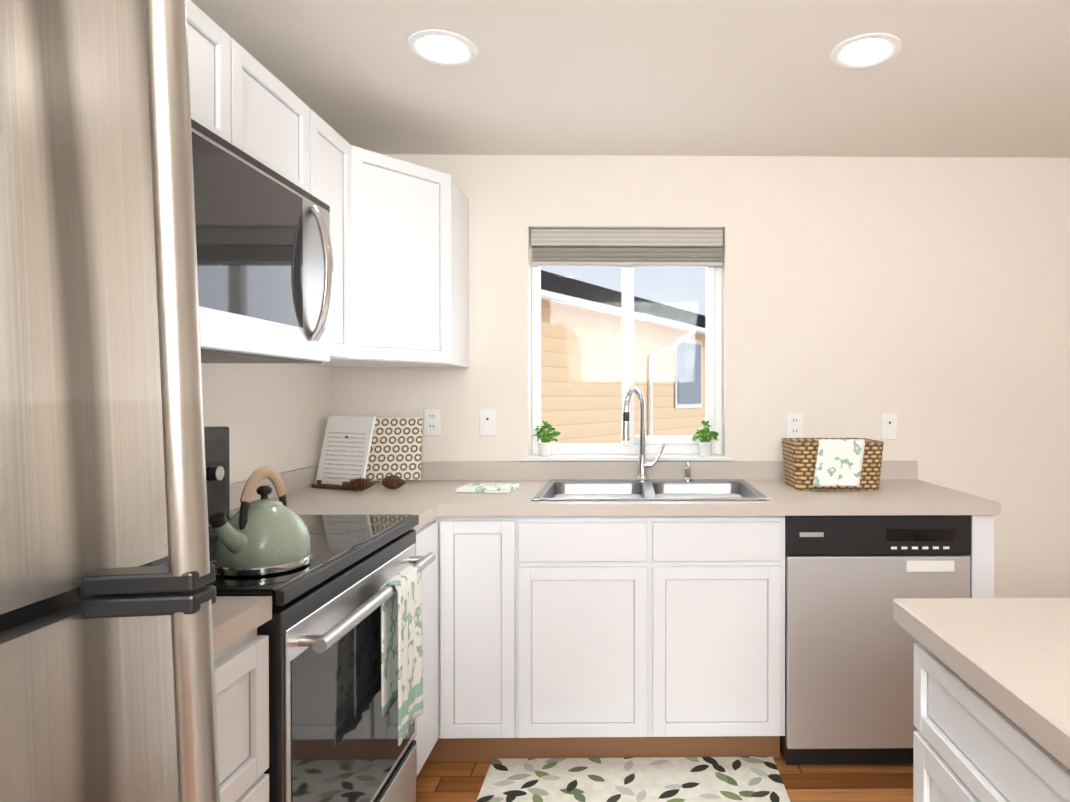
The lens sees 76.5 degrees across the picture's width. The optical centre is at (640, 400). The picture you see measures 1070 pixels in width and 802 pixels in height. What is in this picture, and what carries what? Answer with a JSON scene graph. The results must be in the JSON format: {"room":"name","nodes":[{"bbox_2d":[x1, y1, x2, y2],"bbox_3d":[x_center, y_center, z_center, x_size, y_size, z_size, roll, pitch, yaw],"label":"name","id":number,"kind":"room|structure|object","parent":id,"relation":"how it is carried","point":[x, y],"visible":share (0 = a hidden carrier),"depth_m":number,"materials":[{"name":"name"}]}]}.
{"room":"kitchen","nodes":[
{"label":"kitchen","id":0,"kind":"room"},
{"bbox_2d":[201,363,331,483],"bbox_3d":[-1.346,0.114,0.062,0.160,2.280,5.530,0,0,-1],"label":"wall","id":1,"kind":"structure","parent":0,"point":[275,416],"depth_m":2.34,"materials":[{"name":"white paint"}]},
{"bbox_2d":[186,0,253,157],"bbox_3d":[-1.112,-0.703,1.380,0.338,0.280,0.423,0,0,-1],"label":"upper cabinet","id":2,"kind":"object","parent":1,"relation":"attached to","point":[221,72],"depth_m":1.50,"materials":[{"name":"white wood"}]},
{"bbox_2d":[191,118,333,362],"bbox_3d":[-1.056,-0.335,1.549,0.453,0.456,0.752,0,0,-1],"label":"microwave","id":3,"kind":"object","parent":2,"relation":"attached to","point":[265,265],"visible":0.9,"depth_m":1.55,"materials":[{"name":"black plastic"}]},
{"bbox_2d":[230,464,318,509],"bbox_3d":[-1.286,0.297,2.371,0.019,0.077,0.873,0,0,-1],"label":"backsplash","id":4,"kind":"structure","parent":1,"relation":"attached to","point":[298,479],"depth_m":2.42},
{"bbox_2d":[254,58,313,195],"bbox_3d":[-1.116,-0.705,1.713,0.338,0.280,0.423,0,0,-1],"label":"upper cabinet","id":5,"kind":"object","parent":1,"relation":"attached to","point":[283,123],"depth_m":1.79,"materials":[{"name":"white wood"}]},
{"bbox_2d":[293,112,357,363],"bbox_3d":[-1.109,-0.493,2.088,0.363,0.710,0.317,0,0,-1],"label":"upper cabinet","id":6,"kind":"object","parent":1,"relation":"attached to","point":[335,160],"depth_m":2.16,"materials":[{"name":"white wood"}]},
{"bbox_2d":[303,147,468,366],"bbox_3d":[-1.002,-0.495,2.500,0.588,0.710,0.651,0,0,-1],"label":"upper cabinet","id":7,"kind":"object","parent":1,"relation":"attached to","point":[399,232],"depth_m":2.40,"materials":[{"name":"white wood"}]},
{"bbox_2d":[191,0,1069,157],"bbox_3d":[0.684,-1.076,0.084,4.220,0.100,5.850,0,0,-1],"label":"ceiling","id":8,"kind":"structure","parent":0,"point":[971,78],"depth_m":2.14,"materials":[{"name":"white paint"}]},
{"bbox_2d":[407,29,477,65],"bbox_3d":[-0.578,-1.031,1.962,0.200,0.009,0.200,0,0,-1],"label":"recessed light","id":9,"kind":"object","parent":8,"relation":"in","point":[441,47],"visible":1,"depth_m":1.95,"materials":[{"name":"white"}]},
{"bbox_2d":[830,33,901,68],"bbox_3d":[0.667,-1.032,1.979,0.200,0.009,0.200,0,0,-1],"label":"recessed light","id":10,"kind":"object","parent":8,"relation":"in","point":[866,50],"visible":1,"depth_m":1.97,"materials":[{"name":"white"}]},
{"bbox_2d":[416,752,912,801],"bbox_3d":[0.684,1.304,0.098,4.220,0.100,5.850,0,0,-1],"label":"floor","id":11,"kind":"structure","parent":0,"point":[449,780],"depth_m":2.18,"materials":[{"name":"brown wood"}]},
{"bbox_2d":[0,0,219,801],"bbox_3d":[-0.764,0.339,0.273,0.780,1.800,0.852,-2,0,-1],"label":"fridge","id":12,"kind":"object","parent":11,"relation":"on","point":[107,683],"visible":1,"depth_m":0.58,"materials":[{"name":"grey metal"}]},
{"bbox_2d":[212,596,271,801],"bbox_3d":[-0.959,0.758,0.940,0.632,0.982,0.466,0,0,-1],"label":"base cabinet","id":13,"kind":"object","parent":11,"relation":"on","point":[241,657],"visible":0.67,"depth_m":1.11,"materials":[{"name":"white wood"}]},
{"bbox_2d":[153,426,435,801],"bbox_3d":[-0.912,0.660,1.557,0.711,1.170,0.760,0,0,-1],"label":"range","id":14,"kind":"object","parent":11,"relation":"on","point":[342,628],"visible":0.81,"depth_m":1.49,"materials":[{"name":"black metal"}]},
{"bbox_2d":[209,466,310,576],"bbox_3d":[-0.750,0.231,1.307,0.168,0.200,0.228,0,0,-1],"label":"kettle","id":15,"kind":"object","parent":14,"relation":"on","point":[264,535],"visible":1,"depth_m":1.28,"materials":[{"name":"green metal"}]},
{"bbox_2d":[379,565,423,745],"bbox_3d":[-0.586,0.616,1.657,0.056,0.378,0.190,0,0,-1],"label":"dish towel","id":16,"kind":"object","parent":14,"relation":"hanging from","point":[401,614],"depth_m":1.63,"materials":[{"name":"white fabric"}]},
{"bbox_2d":[410,514,457,776],"bbox_3d":[-0.953,0.810,2.079,0.674,0.865,0.274,0,0,-1],"label":"base cabinet","id":17,"kind":"object","parent":11,"relation":"on","point":[436,738],"depth_m":2.21,"materials":[{"name":"white wood"}]},
{"bbox_2d":[458,518,533,759],"bbox_3d":[-0.529,0.807,2.525,0.325,0.865,0.628,0,0,-1],"label":"base cabinet","id":18,"kind":"object","parent":11,"relation":"on","point":[496,555],"depth_m":2.22,"materials":[{"name":"white wood"}]},
{"bbox_2d":[230,478,481,525],"bbox_3d":[-0.980,0.355,2.385,0.632,0.040,0.892,0,0,-1],"label":"countertop","id":19,"kind":"structure","parent":18,"relation":"on","point":[421,497],"depth_m":2.28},
{"bbox_2d":[312,416,375,489],"bbox_3d":[-1.147,0.197,2.593,0.240,0.273,0.130,0,0,23],"label":"cookbook stand","id":20,"kind":"object","parent":19,"relation":"on","point":[345,451],"visible":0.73,"depth_m":2.59,"materials":[{"name":"white paper"}]},
{"bbox_2d":[347,477,373,491],"bbox_3d":[-1.029,0.307,2.456,0.088,0.054,0.061,0,0,-1],"label":"pine cone","id":21,"kind":"object","parent":19,"relation":"on","point":[360,484],"visible":1,"depth_m":2.44,"materials":[{"name":"brown plant"}]},
{"bbox_2d":[365,418,421,480],"bbox_3d":[-1.017,0.197,2.744,0.230,0.253,0.076,0,0,-13],"label":"decorative tile","id":22,"kind":"structure","parent":19,"relation":"on","point":[396,447],"depth_m":2.74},
{"bbox_2d":[382,475,404,488],"bbox_3d":[-0.929,0.306,2.526,0.092,0.054,0.056,0,0,-1],"label":"pine cone","id":23,"kind":"object","parent":19,"relation":"on","point":[392,482],"visible":0.98,"depth_m":2.51,"materials":[{"name":"brown plant"}]},
{"bbox_2d":[455,483,518,492],"bbox_3d":[-0.570,0.326,2.510,0.200,0.016,0.150,0,0,5],"label":"folded towel","id":24,"kind":"object","parent":19,"relation":"on","point":[489,487],"visible":0.98,"depth_m":2.46,"materials":[{"name":"white fabric"}]},
{"bbox_2d":[534,518,669,757],"bbox_3d":[-0.192,0.807,2.530,0.542,0.865,0.628,0,0,-1],"label":"base cabinet","id":25,"kind":"object","parent":11,"relation":"on","point":[604,608],"depth_m":2.23,"materials":[{"name":"white wood"}]},
{"bbox_2d":[438,478,1000,517],"bbox_3d":[0.260,0.354,2.520,1.850,0.040,0.657,0,0,-1],"label":"countertop","id":26,"kind":"structure","parent":25,"relation":"on","point":[894,496],"depth_m":2.20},
{"bbox_2d":[530,478,769,501],"bbox_3d":[0.032,0.426,2.524,0.805,0.195,0.540,0,0,-1],"label":"sink","id":27,"kind":"object","parent":26,"relation":"in","point":[554,489],"depth_m":2.70,"materials":[{"name":"silver metal"}]},
{"bbox_2d":[622,386,693,477],"bbox_3d":[0.071,0.135,2.678,0.288,0.386,0.206,0,0,-1],"label":"faucet","id":28,"kind":"object","parent":26,"relation":"on","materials":[{"name":"silver metal"}]},
{"bbox_2d":[781,438,884,489],"bbox_3d":[0.744,0.238,2.594,0.348,0.191,0.276,0,0,-1],"label":"basket","id":29,"kind":"object","parent":26,"relation":"on","point":[832,463],"visible":1,"depth_m":2.49,"materials":[{"name":"wicker"}]},
{"bbox_2d":[813,439,864,485],"bbox_3d":[0.745,0.228,2.509,0.221,0.171,0.107,0,0,-1],"label":"towel","id":30,"kind":"object","parent":29,"relation":"hanging from","point":[836,462],"depth_m":2.47,"materials":[{"name":"white fabric"}]},
{"bbox_2d":[476,756,790,801],"bbox_3d":[-0.020,1.237,2.007,0.970,0.010,0.608,0,0,-1],"label":"rug","id":31,"kind":"object","parent":11,"relation":"on","point":[695,779],"visible":1,"depth_m":2.17,"materials":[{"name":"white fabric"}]},
{"bbox_2d":[670,518,784,757],"bbox_3d":[0.230,0.807,2.536,0.506,0.865,0.628,0,0,-1],"label":"base cabinet","id":32,"kind":"object","parent":11,"relation":"on","point":[727,575],"depth_m":2.23,"materials":[{"name":"white wood"}]},
{"bbox_2d":[780,515,970,764],"bbox_3d":[0.794,0.802,2.534,0.614,0.851,0.616,0,0,-1],"label":"dishwasher","id":33,"kind":"object","parent":11,"relation":"on","point":[849,669],"visible":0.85,"depth_m":2.23,"materials":[{"name":"silver metal"}]},
{"bbox_2d":[913,643,1069,801],"bbox_3d":[0.940,0.821,0.104,0.927,0.864,2.080,0,0,-1],"label":"kitchen island","id":34,"kind":"object","parent":11,"relation":"on","point":[962,752],"depth_m":0.96,"materials":[{"name":"white wood"}]},
{"bbox_2d":[893,598,1069,777],"bbox_3d":[0.944,0.369,0.101,0.980,0.039,2.140,0,0,-1],"label":"island countertop","id":35,"kind":"structure","parent":34,"relation":"on","point":[1013,654],"depth_m":0.93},
{"bbox_2d":[331,154,1069,597],"bbox_3d":[0.644,0.097,2.936,4.220,2.280,0.160,0,0,-1],"label":"wall","id":36,"kind":"structure","parent":0,"point":[927,300],"depth_m":2.86,"materials":[{"name":"white paint"}]},
{"bbox_2d":[424,408,440,434],"bbox_3d":[-0.880,0.088,2.829,0.070,0.114,0.008,0,0,-1],"label":"electrical outlet","id":37,"kind":"object","parent":36,"relation":"attached to","point":[432,421],"visible":1,"depth_m":2.83,"materials":[{"name":"white plastic"}]},
{"bbox_2d":[479,409,495,435],"bbox_3d":[-0.645,0.091,2.831,0.070,0.114,0.010,0,0,-1],"label":"light switch","id":38,"kind":"object","parent":36,"relation":"attached to","point":[487,422],"visible":1,"depth_m":2.83,"materials":[{"name":"white plastic"}]},
{"bbox_2d":[519,246,733,460],"bbox_3d":[-0.056,-0.244,2.899,0.907,0.996,0.159,0,0,-1],"label":"window","id":39,"kind":"structure","parent":36,"relation":"in","point":[681,448],"depth_m":2.92,"materials":[{"name":"white plastic"}]},
{"bbox_2d":[533,421,560,455],"bbox_3d":[-0.401,0.159,2.864,0.123,0.149,0.067,0,0,-1],"label":"plant","id":40,"kind":"object","parent":39,"relation":"on","point":[545,444],"visible":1,"depth_m":2.85,"materials":[{"name":"green plant"}]},
{"bbox_2d":[530,229,722,266],"bbox_3d":[-0.056,-0.661,2.894,0.829,0.156,0.045,0,0,-1],"label":"window blind","id":41,"kind":"object","parent":39,"relation":"attached to","point":[626,247],"visible":0.94,"depth_m":2.88,"materials":[{"name":"fabric"}]},
{"bbox_2d":[692,421,718,455],"bbox_3d":[0.281,0.159,2.873,0.114,0.150,0.066,0,0,-1],"label":"plant","id":42,"kind":"object","parent":39,"relation":"on","point":[705,445],"visible":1,"depth_m":2.86,"materials":[{"name":"green plant"}]},
{"bbox_2d":[421,461,917,477],"bbox_3d":[-0.061,0.294,2.834,2.482,0.077,0.019,0,0,-1],"label":"backsplash","id":43,"kind":"structure","parent":36,"relation":"attached to","point":[889,469],"depth_m":2.82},
{"bbox_2d":[787,413,802,437],"bbox_3d":[0.660,0.108,2.850,0.070,0.114,0.008,0,0,-1],"label":"electrical outlet","id":44,"kind":"object","parent":36,"relation":"attached to","point":[794,425],"visible":0.94,"depth_m":2.85,"materials":[{"name":"white plastic"}]},
{"bbox_2d":[881,413,897,439],"bbox_3d":[1.065,0.108,2.855,0.070,0.114,0.010,0,0,-1],"label":"light switch","id":45,"kind":"object","parent":36,"relation":"attached to","point":[889,426],"visible":1,"depth_m":2.85,"materials":[{"name":"white plastic"}]},
{"label":"outside","id":46,"kind":"structure","parent":0,"visible":0},
{"bbox_2d":[534,270,705,454],"bbox_3d":[-0.552,0.881,11.530,3.083,6.610,20.001,0,0,28],"label":"house","id":47,"kind":"structure","parent":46,"point":[681,417],"depth_m":9.49,"materials":[{"name":"beige wood"}]}
]}

